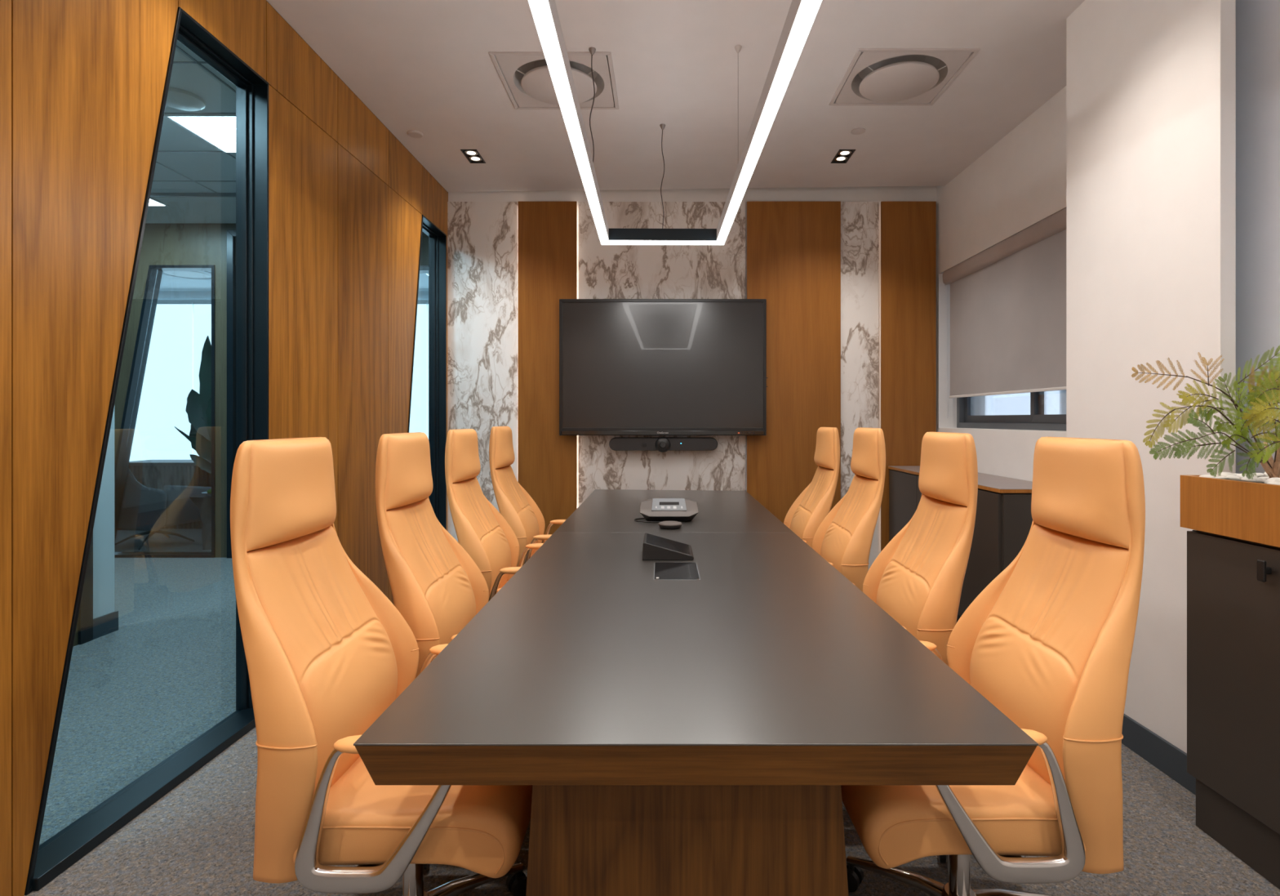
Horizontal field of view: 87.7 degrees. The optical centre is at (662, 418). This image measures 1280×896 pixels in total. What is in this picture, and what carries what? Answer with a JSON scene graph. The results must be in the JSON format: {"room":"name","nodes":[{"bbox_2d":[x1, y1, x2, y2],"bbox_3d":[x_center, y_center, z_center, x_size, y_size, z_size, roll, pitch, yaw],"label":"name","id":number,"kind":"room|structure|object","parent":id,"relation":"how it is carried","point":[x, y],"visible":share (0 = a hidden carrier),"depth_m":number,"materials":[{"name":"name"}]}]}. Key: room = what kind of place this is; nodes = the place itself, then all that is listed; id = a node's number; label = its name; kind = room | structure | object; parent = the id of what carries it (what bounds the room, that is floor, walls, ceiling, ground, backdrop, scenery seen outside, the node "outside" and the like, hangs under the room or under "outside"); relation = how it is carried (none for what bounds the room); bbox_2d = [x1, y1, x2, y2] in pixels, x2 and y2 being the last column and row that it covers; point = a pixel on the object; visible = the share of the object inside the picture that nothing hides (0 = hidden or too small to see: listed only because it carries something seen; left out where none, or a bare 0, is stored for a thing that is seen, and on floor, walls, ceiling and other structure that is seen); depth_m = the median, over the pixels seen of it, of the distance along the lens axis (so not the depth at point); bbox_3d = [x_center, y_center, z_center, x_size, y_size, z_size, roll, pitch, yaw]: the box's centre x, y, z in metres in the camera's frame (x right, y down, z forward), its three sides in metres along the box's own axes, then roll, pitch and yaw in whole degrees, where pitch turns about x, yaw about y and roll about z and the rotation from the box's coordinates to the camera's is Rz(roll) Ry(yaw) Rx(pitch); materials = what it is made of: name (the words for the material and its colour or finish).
{"room":"conference room","nodes":[
{"label":"conference room","id":0,"kind":"room"},
{"bbox_2d":[73,408,114,646],"bbox_3d":[-3.480,-0.275,1.430,0.120,3.190,5.460,0,0,0],"label":"wall","id":1,"kind":"structure","parent":0,"point":[104,524],"depth_m":4.09,"materials":[{"name":"white paint"}]},
{"bbox_2d":[78,532,93,644],"bbox_3d":[-3.473,-0.275,3.942,0.135,3.190,0.085,0,0,0],"label":"trim","id":2,"kind":"structure","parent":1,"relation":"attached to","point":[86,610],"depth_m":3.95,"materials":[{"name":"black metal"}]},
{"bbox_2d":[93,610,118,639],"bbox_3d":[-3.480,1.260,4.080,0.144,0.120,0.190,0,0,0],"label":"baseboard","id":3,"kind":"structure","parent":1,"relation":"attached to","point":[106,624],"depth_m":4.08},
{"bbox_2d":[0,0,448,895],"bbox_3d":[-1.835,-0.405,2.100,0.135,3.450,6.800,0,0,0],"label":"wall","id":4,"kind":"structure","parent":0,"point":[82,82],"depth_m":2.11,"materials":[{"name":"brown wood"}]},
{"bbox_2d":[24,6,268,894],"bbox_3d":[-1.823,-0.093,2.415,0.157,2.826,1.136,0,0,0],"label":"window","id":5,"kind":"structure","parent":4,"relation":"in","point":[49,859],"depth_m":2.79,"materials":[{"name":"black metal"}]},
{"bbox_2d":[407,214,446,529],"bbox_3d":[-1.823,-0.093,4.923,0.157,2.826,1.025,0,0,0],"label":"window","id":6,"kind":"structure","parent":4,"relation":"in","point":[437,237],"depth_m":5.41,"materials":[{"name":"black metal"}]},
{"bbox_2d":[114,222,428,557],"bbox_3d":[-4.944,-0.275,6.420,6.113,3.190,0.120,0,0,0],"label":"wall","id":7,"kind":"structure","parent":0,"point":[162,243],"depth_m":6.36,"materials":[{"name":"brown wood"}]},
{"bbox_2d":[114,264,214,557],"bbox_3d":[-4.825,-0.075,6.419,1.110,2.790,0.142,0,0,0],"label":"window","id":8,"kind":"structure","parent":7,"relation":"in","point":[152,286],"depth_m":6.38,"materials":[{"name":"black metal"}]},
{"bbox_2d":[226,229,235,558],"bbox_3d":[-3.620,-0.240,6.405,1.040,3.120,0.150,0,0,0],"label":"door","id":9,"kind":"structure","parent":7,"relation":"in","point":[231,233],"depth_m":6.33,"materials":[{"name":"black metal"}]},
{"bbox_2d":[419,266,428,273],"bbox_3d":[-2.424,-0.065,6.419,1.053,2.770,0.142,0,0,0],"label":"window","id":10,"kind":"structure","parent":7,"relation":"in","point":[422,269],"depth_m":6.36,"materials":[{"name":"clear glass"}]},
{"bbox_2d":[145,40,428,290],"bbox_3d":[-4.944,-1.895,4.250,6.113,0.050,11.100,0,0,0],"label":"ceiling","id":11,"kind":"structure","parent":0,"point":[218,97],"depth_m":4.99,"materials":[{"name":"white paint"}]},
{"bbox_2d":[148,196,168,206],"bbox_3d":[-4.605,-1.863,5.520,0.610,0.014,0.580,0,0,0],"label":"recessed light","id":12,"kind":"object","parent":11,"relation":"in","point":[153,202],"visible":0.17,"depth_m":5.76,"materials":[{"name":"white plastic"}]},
{"bbox_2d":[148,198,163,204],"bbox_3d":[-4.605,-1.864,5.520,0.576,0.006,0.546,0,0,0],"label":"diffuser","id":13,"kind":"object","parent":12,"relation":"attached to","point":[152,201],"depth_m":5.71,"materials":[{"name":"white plastic"}]},
{"bbox_2d":[165,87,205,111],"bbox_3d":[-2.800,-1.851,3.870,0.240,0.038,0.240,0,0,0],"label":"ceiling vent","id":14,"kind":"object","parent":11,"relation":"attached to","point":[180,99],"visible":0.83,"depth_m":3.85,"materials":[{"name":"white metal"}]},
{"bbox_2d":[162,271,211,279],"bbox_3d":[-6.100,-1.865,8.550,0.720,0.010,0.720,0,0,0],"label":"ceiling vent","id":15,"kind":"object","parent":11,"relation":"in","point":[183,274],"visible":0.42,"depth_m":8.58,"materials":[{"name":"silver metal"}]},
{"bbox_2d":[150,44,235,196],"bbox_3d":[-4.904,-1.855,2.110,5.993,0.030,6.820,0,0,0],"label":"trim","id":16,"kind":"structure","parent":11,"relation":"attached to","point":[215,193],"depth_m":5.22,"materials":[{"name":"silver metal"}]},
{"bbox_2d":[164,113,235,153],"bbox_3d":[-2.745,-1.863,4.360,0.610,0.014,0.580,0,0,0],"label":"recessed light","id":17,"kind":"object","parent":11,"relation":"in","point":[219,130],"visible":0.43,"depth_m":4.24,"materials":[{"name":"white plastic"}]},
{"bbox_2d":[157,290,428,453],"bbox_3d":[-4.894,-0.300,9.750,6.213,3.240,0.100,0,0,0],"label":"wall","id":18,"kind":"structure","parent":0,"point":[162,295],"depth_m":9.70,"materials":[{"name":"white paint"}]},
{"bbox_2d":[128,299,193,461],"bbox_3d":[-7.340,-0.210,9.625,1.112,3.020,0.050,0,0,0],"label":"window","id":19,"kind":"structure","parent":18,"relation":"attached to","point":[167,383],"depth_m":9.62,"materials":[{"name":"white glass"}]},
{"bbox_2d":[192,299,211,455],"bbox_3d":[-5.885,-0.210,9.625,1.762,3.020,0.050,0,0,0],"label":"blind","id":20,"kind":"object","parent":18,"relation":"attached to","point":[202,308],"visible":0.17,"depth_m":9.62,"materials":[{"name":"white fabric"}]},
{"bbox_2d":[408,299,426,435],"bbox_3d":[-4.195,-0.210,9.625,1.582,3.020,0.050,0,0,0],"label":"blind","id":21,"kind":"object","parent":18,"relation":"attached to","point":[418,417],"visible":0.19,"depth_m":9.62,"materials":[{"name":"white fabric"}]},
{"bbox_2d":[426,299,428,438],"bbox_3d":[-2.670,-0.210,9.625,1.432,3.020,0.050,0,0,0],"label":"blind","id":22,"kind":"object","parent":18,"relation":"attached to","point":[427,300],"visible":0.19,"depth_m":9.62,"materials":[{"name":"white fabric"}]},
{"bbox_2d":[23,528,1279,895],"bbox_3d":[-2.400,1.370,4.350,11.200,0.100,11.700,0,0,0],"label":"floor","id":23,"kind":"structure","parent":0,"point":[136,694],"depth_m":2.42,"materials":[{"name":"carpet"}]},
{"bbox_2d":[114,467,211,549],"bbox_3d":[-5.372,0.896,7.040,0.918,0.842,0.700,0,0,8],"label":"lounge chair","id":24,"kind":"object","parent":23,"relation":"on","point":[150,509],"visible":0.61,"depth_m":6.69,"materials":[{"name":"grey fabric"}]},
{"bbox_2d":[128,459,211,528],"bbox_3d":[-5.625,0.920,8.285,1.910,0.800,0.590,0,0,0],"label":"table","id":25,"kind":"object","parent":23,"relation":"on","point":[154,473],"depth_m":8.02,"materials":[{"name":"black plastic"}]},
{"bbox_2d":[173,335,211,473],"bbox_3d":[-5.001,0.192,7.450,0.921,2.255,0.360,0,0,0],"label":"leaf plant","id":26,"kind":"object","parent":23,"relation":"on","point":[198,406],"visible":0.29,"depth_m":7.44,"materials":[{"name":"green plant"}]},
{"bbox_2d":[189,494,211,549],"bbox_3d":[-4.627,1.060,6.981,0.508,0.520,0.477,0,0,32],"label":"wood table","id":27,"kind":"object","parent":23,"relation":"on","point":[203,503],"visible":0.33,"depth_m":6.83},
{"bbox_2d":[201,488,211,495],"bbox_3d":[-4.630,0.762,6.980,0.330,0.075,0.330,0,0,0],"label":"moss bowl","id":28,"kind":"object","parent":27,"relation":"on","point":[209,491],"visible":0.09,"depth_m":6.92,"materials":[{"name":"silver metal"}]},
{"bbox_2d":[230,436,532,895],"bbox_3d":[-0.647,0.684,1.685,0.678,1.271,0.634,0,0,0],"label":"office chair","id":29,"kind":"object","parent":23,"relation":"on","point":[327,652],"visible":0.9,"depth_m":1.49,"materials":[{"name":"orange leather"}]},
{"bbox_2d":[247,524,397,794],"bbox_3d":[-0.834,0.595,1.685,0.224,0.590,0.484,0,0,0],"label":"cushion","id":30,"kind":"object","parent":29,"relation":"on","point":[308,601],"depth_m":1.60,"materials":[{"name":"orange leather"}]},
{"bbox_2d":[375,431,501,677],"bbox_3d":[-0.617,0.684,2.365,0.678,1.271,0.634,0,0,0],"label":"office chair","id":31,"kind":"object","parent":23,"relation":"on","point":[437,587],"visible":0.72,"depth_m":2.23,"materials":[{"name":"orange leather"}]},
{"bbox_2d":[386,497,475,644],"bbox_3d":[-0.804,0.595,2.365,0.224,0.590,0.484,0,0,0],"label":"cushion","id":32,"kind":"object","parent":31,"relation":"on","point":[419,547],"depth_m":2.29,"materials":[{"name":"orange leather"}]},
{"bbox_2d":[444,428,543,601],"bbox_3d":[-0.692,0.684,3.290,0.678,1.271,0.634,0,0,0],"label":"office chair","id":33,"kind":"object","parent":23,"relation":"on","point":[482,530],"visible":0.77,"depth_m":3.15,"materials":[{"name":"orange leather"}]},
{"bbox_2d":[452,476,511,596],"bbox_3d":[-0.879,0.595,3.290,0.224,0.590,0.484,0,0,0],"label":"cushion","id":34,"kind":"object","parent":33,"relation":"on","point":[471,509],"depth_m":3.21,"materials":[{"name":"orange leather"}]},
{"bbox_2d":[488,426,566,566],"bbox_3d":[-0.702,0.682,4.120,0.678,1.276,0.634,0,0,0],"label":"office chair","id":35,"kind":"object","parent":23,"relation":"on","point":[516,505],"visible":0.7,"depth_m":3.97,"materials":[{"name":"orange leather"}]},
{"bbox_2d":[495,465,539,555],"bbox_3d":[-0.889,0.592,4.120,0.224,0.592,0.484,0,0,0],"label":"cushion","id":36,"kind":"object","parent":35,"relation":"on","point":[508,491],"depth_m":4.04,"materials":[{"name":"orange leather"}]},
{"bbox_2d":[353,488,1038,895],"bbox_3d":[0.059,0.945,3.295,1.211,0.750,4.250,0,0,0],"label":"conference table","id":37,"kind":"object","parent":23,"relation":"on","point":[703,736],"visible":0.97,"depth_m":1.30,"materials":[{"name":"brown wood"}]},
{"bbox_2d":[634,497,698,522],"bbox_3d":[0.022,0.515,3.747,0.362,0.109,0.354,0,0,0],"label":"phone","id":38,"kind":"object","parent":37,"relation":"on","point":[653,509],"visible":0.85,"depth_m":3.73,"materials":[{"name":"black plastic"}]},
{"bbox_2d":[642,532,693,559],"bbox_3d":[0.023,0.534,2.808,0.208,0.072,0.235,0,0,0],"label":"controller","id":39,"kind":"object","parent":37,"relation":"on","point":[655,547],"visible":1,"depth_m":2.69,"materials":[{"name":"black plastic"}]},
{"bbox_2d":[658,520,682,528],"bbox_3d":[0.042,0.555,3.500,0.124,0.030,0.124,0,0,0],"label":"puck","id":40,"kind":"object","parent":37,"relation":"on","point":[664,524],"visible":1,"depth_m":3.46,"materials":[{"name":"grey plastic"}]},
{"bbox_2d":[653,562,700,579],"bbox_3d":[0.052,0.568,2.499,0.166,0.004,0.281,0,0,0],"label":"tablet","id":41,"kind":"object","parent":37,"relation":"on","point":[662,571],"visible":1,"depth_m":2.48,"materials":[{"name":"black glass"}]},
{"bbox_2d":[783,426,839,547],"bbox_3d":[0.729,0.684,4.120,0.678,1.271,0.634,0,0,0],"label":"office chair","id":42,"kind":"object","parent":23,"relation":"on","point":[806,514],"visible":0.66,"depth_m":3.97,"materials":[{"name":"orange leather"}]},
{"bbox_2d":[790,465,833,539],"bbox_3d":[0.916,0.595,4.120,0.224,0.590,0.484,0,0,0],"label":"cushion","id":43,"kind":"object","parent":42,"relation":"on","point":[821,480],"depth_m":4.05,"materials":[{"name":"orange leather"}]},
{"bbox_2d":[802,426,885,591],"bbox_3d":[0.757,0.682,3.400,0.678,1.276,0.634,0,0,0],"label":"office chair","id":44,"kind":"object","parent":23,"relation":"on","point":[844,538],"visible":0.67,"depth_m":3.25,"materials":[{"name":"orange leather"}]},
{"bbox_2d":[820,474,878,572],"bbox_3d":[0.944,0.592,3.400,0.224,0.592,0.484,0,0,0],"label":"cushion","id":45,"kind":"object","parent":44,"relation":"on","point":[860,493],"depth_m":3.33,"materials":[{"name":"orange leather"}]},
{"bbox_2d":[853,431,977,665],"bbox_3d":[0.752,0.684,2.455,0.678,1.271,0.634,0,0,0],"label":"office chair","id":46,"kind":"object","parent":23,"relation":"on","point":[917,578],"visible":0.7,"depth_m":2.32,"materials":[{"name":"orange leather"}]},
{"bbox_2d":[876,494,967,638],"bbox_3d":[0.939,0.595,2.455,0.224,0.590,0.484,0,0,0],"label":"cushion","id":47,"kind":"object","parent":46,"relation":"on","point":[905,584],"depth_m":2.38,"materials":[{"name":"orange leather"}]},
{"bbox_2d":[888,465,1032,622],"bbox_3d":[2.050,0.850,4.530,0.420,0.940,1.800,0,0,0],"label":"sideboard","id":48,"kind":"object","parent":23,"relation":"on","point":[1003,516],"visible":0.34,"depth_m":3.82,"materials":[{"name":"grey laminate"}]},
{"bbox_2d":[840,436,1145,895],"bbox_3d":[0.782,0.684,1.715,0.678,1.271,0.634,0,0,0],"label":"office chair","id":49,"kind":"object","parent":23,"relation":"on","point":[1048,642],"visible":0.88,"depth_m":1.52,"materials":[{"name":"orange leather"}]},
{"bbox_2d":[969,523,1128,785],"bbox_3d":[0.969,0.595,1.715,0.224,0.590,0.484,0,0,0],"label":"cushion","id":50,"kind":"object","parent":49,"relation":"on","point":[1030,654],"depth_m":1.64,"materials":[{"name":"orange leather"}]},
{"bbox_2d":[1180,475,1279,888],"bbox_3d":[1.863,0.751,1.677,0.371,1.138,0.995,0,0,0],"label":"base cabinet","id":51,"kind":"object","parent":23,"relation":"on","point":[1233,544],"visible":0.99,"depth_m":1.98,"materials":[{"name":"grey laminate"}]},
{"bbox_2d":[1131,345,1279,479],"bbox_3d":[1.729,-0.007,1.954,0.682,0.496,0.266,0,0,-16],"label":"feathery plant","id":52,"kind":"object","parent":51,"relation":"on","point":[1272,467],"visible":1,"depth_m":1.94,"materials":[{"name":"green plant"}]},
{"bbox_2d":[1203,474,1217,477],"bbox_3d":[1.742,0.185,2.111,0.038,0.022,0.044,0,0,-42],"label":"pebble","id":53,"kind":"object","parent":51,"relation":"on","point":[1206,475],"visible":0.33,"depth_m":2.10,"materials":[{"name":"white stone"}]},
{"bbox_2d":[1214,475,1227,479],"bbox_3d":[1.733,0.185,2.067,0.038,0.016,0.032,0,0,-31],"label":"pebble","id":54,"kind":"object","parent":51,"relation":"on","point":[1218,477],"visible":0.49,"depth_m":2.06,"materials":[{"name":"white stone"}]},
{"bbox_2d":[1217,471,1235,476],"bbox_3d":[1.764,0.176,2.082,0.048,0.024,0.044,0,0,-33],"label":"pebble","id":55,"kind":"object","parent":51,"relation":"on","point":[1222,473],"visible":0.59,"depth_m":2.07,"materials":[{"name":"white stone"}]},
{"bbox_2d":[1226,475,1241,480],"bbox_3d":[1.760,0.182,2.046,0.036,0.022,0.041,0,0,-11],"label":"pebble","id":56,"kind":"object","parent":51,"relation":"on","point":[1228,477],"visible":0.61,"depth_m":2.04,"materials":[{"name":"white stone"}]},
{"bbox_2d":[1236,473,1257,477],"bbox_3d":[1.827,0.182,2.082,0.053,0.026,0.044,0,0,31],"label":"pebble","id":57,"kind":"object","parent":51,"relation":"on","point":[1238,474],"visible":0.2,"depth_m":2.08,"materials":[{"name":"white stone"}]},
{"bbox_2d":[1240,476,1256,482],"bbox_3d":[1.738,0.180,1.976,0.034,0.017,0.038,0,0,36],"label":"pebble","id":58,"kind":"object","parent":51,"relation":"on","point":[1243,478],"visible":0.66,"depth_m":1.97,"materials":[{"name":"white stone"}]},
{"bbox_2d":[1252,476,1262,483],"bbox_3d":[1.766,0.183,1.990,0.048,0.022,0.039,0,0,6],"label":"pebble","id":59,"kind":"object","parent":51,"relation":"on","point":[1258,480],"visible":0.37,"depth_m":1.97,"materials":[{"name":"white stone"}]},
{"bbox_2d":[1253,472,1266,476],"bbox_3d":[1.913,0.183,2.141,0.049,0.023,0.042,0,0,-1],"label":"pebble","id":60,"kind":"object","parent":51,"relation":"on","point":[1259,474],"visible":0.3,"depth_m":2.12,"materials":[{"name":"white stone"}]},
{"bbox_2d":[1264,477,1279,483],"bbox_3d":[1.786,0.183,1.942,0.047,0.027,0.044,0,0,14],"label":"pebble","id":61,"kind":"object","parent":51,"relation":"on","point":[1270,479],"visible":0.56,"depth_m":1.94,"materials":[{"name":"white stone"}]},
{"bbox_2d":[1266,480,1279,484],"bbox_3d":[1.742,0.187,1.891,0.033,0.020,0.038,0,0,-44],"label":"pebble","id":62,"kind":"object","parent":51,"relation":"on","point":[1272,482],"visible":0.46,"depth_m":1.89,"materials":[{"name":"white stone"}]},
{"bbox_2d":[494,54,835,104],"bbox_3d":[0.324,-2.130,2.200,4.681,0.100,7.000,0,0,0],"label":"ceiling","id":63,"kind":"structure","parent":0,"point":[495,55],"depth_m":4.15,"materials":[{"name":"paint"}]},
{"bbox_2d":[266,0,1084,191],"bbox_3d":[0.439,-1.880,2.093,4.451,0.020,6.786,0,0,0],"label":"ceiling","id":64,"kind":"structure","parent":0,"point":[427,67],"depth_m":3.74,"materials":[{"name":"paint"}]},
{"bbox_2d":[407,129,423,137],"bbox_3d":[-1.617,-1.864,4.360,0.100,0.012,0.100,0,0,0],"label":"sprinkler cover","id":65,"kind":"object","parent":64,"relation":"attached to","point":[415,134],"visible":1,"depth_m":4.35,"materials":[{"name":"white plastic"}]},
{"bbox_2d":[460,149,485,163],"bbox_3d":[-1.343,-1.905,4.737,0.112,0.079,0.242,0,0,0],"label":"recessed light","id":66,"kind":"object","parent":64,"relation":"in","point":[473,156],"visible":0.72,"depth_m":4.75,"materials":[{"name":"black plastic"}]},
{"bbox_2d":[488,51,618,109],"bbox_3d":[-0.573,-1.899,3.700,0.625,0.123,0.620,0,0,0],"label":"ceiling vent","id":67,"kind":"object","parent":64,"relation":"in","point":[527,75],"visible":0.72,"depth_m":3.67,"materials":[{"name":"white plastic"}]},
{"bbox_2d":[528,0,822,244],"bbox_3d":[0.029,-1.493,2.135,0.786,0.755,4.250,0,0,-1],"label":"pendant light","id":68,"kind":"object","parent":64,"relation":"hanging from","point":[801,15],"visible":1,"depth_m":2.51,"materials":[{"name":"metal"}]},
{"bbox_2d":[831,149,855,163],"bbox_3d":[1.284,-1.905,4.737,0.112,0.079,0.242,0,0,0],"label":"recessed light","id":69,"kind":"object","parent":64,"relation":"in","point":[842,156],"visible":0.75,"depth_m":4.75,"materials":[{"name":"black plastic"}]},
{"bbox_2d":[850,127,865,134],"bbox_3d":[1.270,-1.867,4.320,0.092,0.007,0.092,0,0,0],"label":"sprinkler cover","id":70,"kind":"object","parent":64,"relation":"attached to","point":[858,131],"visible":1,"depth_m":4.31,"materials":[{"name":"white plastic"}]},
{"bbox_2d":[829,48,980,105],"bbox_3d":[1.298,-1.899,3.660,0.615,0.123,0.600,0,0,0],"label":"ceiling vent","id":71,"kind":"object","parent":64,"relation":"in","point":[874,76],"visible":0.99,"depth_m":3.62,"materials":[{"name":"white plastic"}]},
{"bbox_2d":[448,185,936,553],"bbox_3d":[0.373,-0.405,5.540,4.581,3.450,0.079,0,0,0],"label":"wall","id":72,"kind":"structure","parent":0,"point":[868,193],"depth_m":5.50,"materials":[{"name":"paint"}]},
{"bbox_2d":[447,201,517,541],"bbox_3d":[-1.478,-0.235,5.491,0.577,3.110,0.018,0,0,0],"label":"marble panel","id":73,"kind":"object","parent":72,"relation":"attached to","point":[482,236],"visible":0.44,"depth_m":5.48,"materials":[{"name":"white stone"}]},
{"bbox_2d":[517,200,577,542],"bbox_3d":[-0.940,-0.230,5.460,0.479,3.100,0.041,0,0,0],"label":"panel","id":74,"kind":"object","parent":72,"relation":"attached to","point":[547,230],"visible":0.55,"depth_m":5.44,"materials":[{"name":"brown wood"}]},
{"bbox_2d":[578,201,745,506],"bbox_3d":[-0.003,-0.235,5.491,1.375,3.110,0.018,0,0,0],"label":"marble panel","id":75,"kind":"object","parent":72,"relation":"attached to","point":[606,271],"visible":0.44,"depth_m":5.48,"materials":[{"name":"white stone"}]},
{"bbox_2d":[608,436,717,452],"bbox_3d":[0.009,0.204,5.396,0.876,0.124,0.172,0,0,0],"label":"bar","id":76,"kind":"object","parent":75,"relation":"attached to","point":[663,444],"visible":1,"depth_m":5.36,"materials":[{"name":"grey plastic"}]},
{"bbox_2d":[559,298,767,435],"bbox_3d":[0.011,-0.416,5.399,1.673,1.093,0.165,0,0,0],"label":"wall screen","id":77,"kind":"object","parent":75,"relation":"attached to","point":[628,366],"visible":1,"depth_m":5.34,"materials":[{"name":"black plastic"}]},
{"bbox_2d":[746,200,840,523],"bbox_3d":[1.075,-0.230,5.460,0.765,3.100,0.041,0,0,0],"label":"panel","id":78,"kind":"object","parent":72,"relation":"attached to","point":[793,247],"visible":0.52,"depth_m":5.44,"materials":[{"name":"brown wood"}]},
{"bbox_2d":[840,201,879,568],"bbox_3d":[1.623,-0.235,5.491,0.317,3.110,0.018,0,0,0],"label":"marble panel","id":79,"kind":"object","parent":72,"relation":"attached to","point":[860,220],"visible":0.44,"depth_m":5.48,"materials":[{"name":"white stone"}]},
{"bbox_2d":[880,200,936,551],"bbox_3d":[2.013,-0.230,5.460,0.446,3.100,0.041,0,0,0],"label":"panel","id":80,"kind":"object","parent":72,"relation":"attached to","point":[908,228],"visible":0.57,"depth_m":5.44,"materials":[{"name":"brown wood"}]},
{"bbox_2d":[936,85,1066,481],"bbox_3d":[2.434,-0.405,2.100,0.340,3.450,6.800,0,0,0],"label":"wall","id":81,"kind":"structure","parent":0,"point":[1020,182],"depth_m":4.49,"materials":[{"name":"paint"}]},
{"bbox_2d":[942,207,1066,417],"bbox_3d":[2.296,-0.598,4.237,0.084,1.176,2.375,0,0,0],"label":"roller blind","id":82,"kind":"object","parent":81,"relation":"attached to","point":[1008,299],"visible":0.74,"depth_m":4.38,"materials":[{"name":"fabric"}]},
{"bbox_2d":[956,389,1066,431],"bbox_3d":[2.455,-0.560,4.228,0.090,1.260,2.455,0,0,0],"label":"window","id":83,"kind":"structure","parent":81,"relation":"in","point":[1042,410],"depth_m":4.64,"materials":[{"name":"glass"}]},
{"bbox_2d":[1066,0,1235,752],"bbox_3d":[2.075,-0.275,2.680,0.379,3.190,0.860,0,0,0],"label":"wall column","id":84,"kind":"structure","parent":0,"point":[1151,84],"depth_m":2.55,"materials":[{"name":"paint"}]},
{"bbox_2d":[1121,713,1195,795],"bbox_3d":[2.067,1.260,2.682,0.393,0.120,0.884,0,0,0],"label":"baseboard","id":85,"kind":"structure","parent":84,"relation":"attached to","point":[1155,749],"depth_m":2.52,"materials":[{"name":"stone"}]},
{"bbox_2d":[1235,0,1279,473],"bbox_3d":[2.157,-0.275,1.950,0.214,3.190,1.500,0,0,0],"label":"wall","id":86,"kind":"structure","parent":0,"point":[1257,21],"depth_m":2.30,"materials":[{"name":"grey paint"}]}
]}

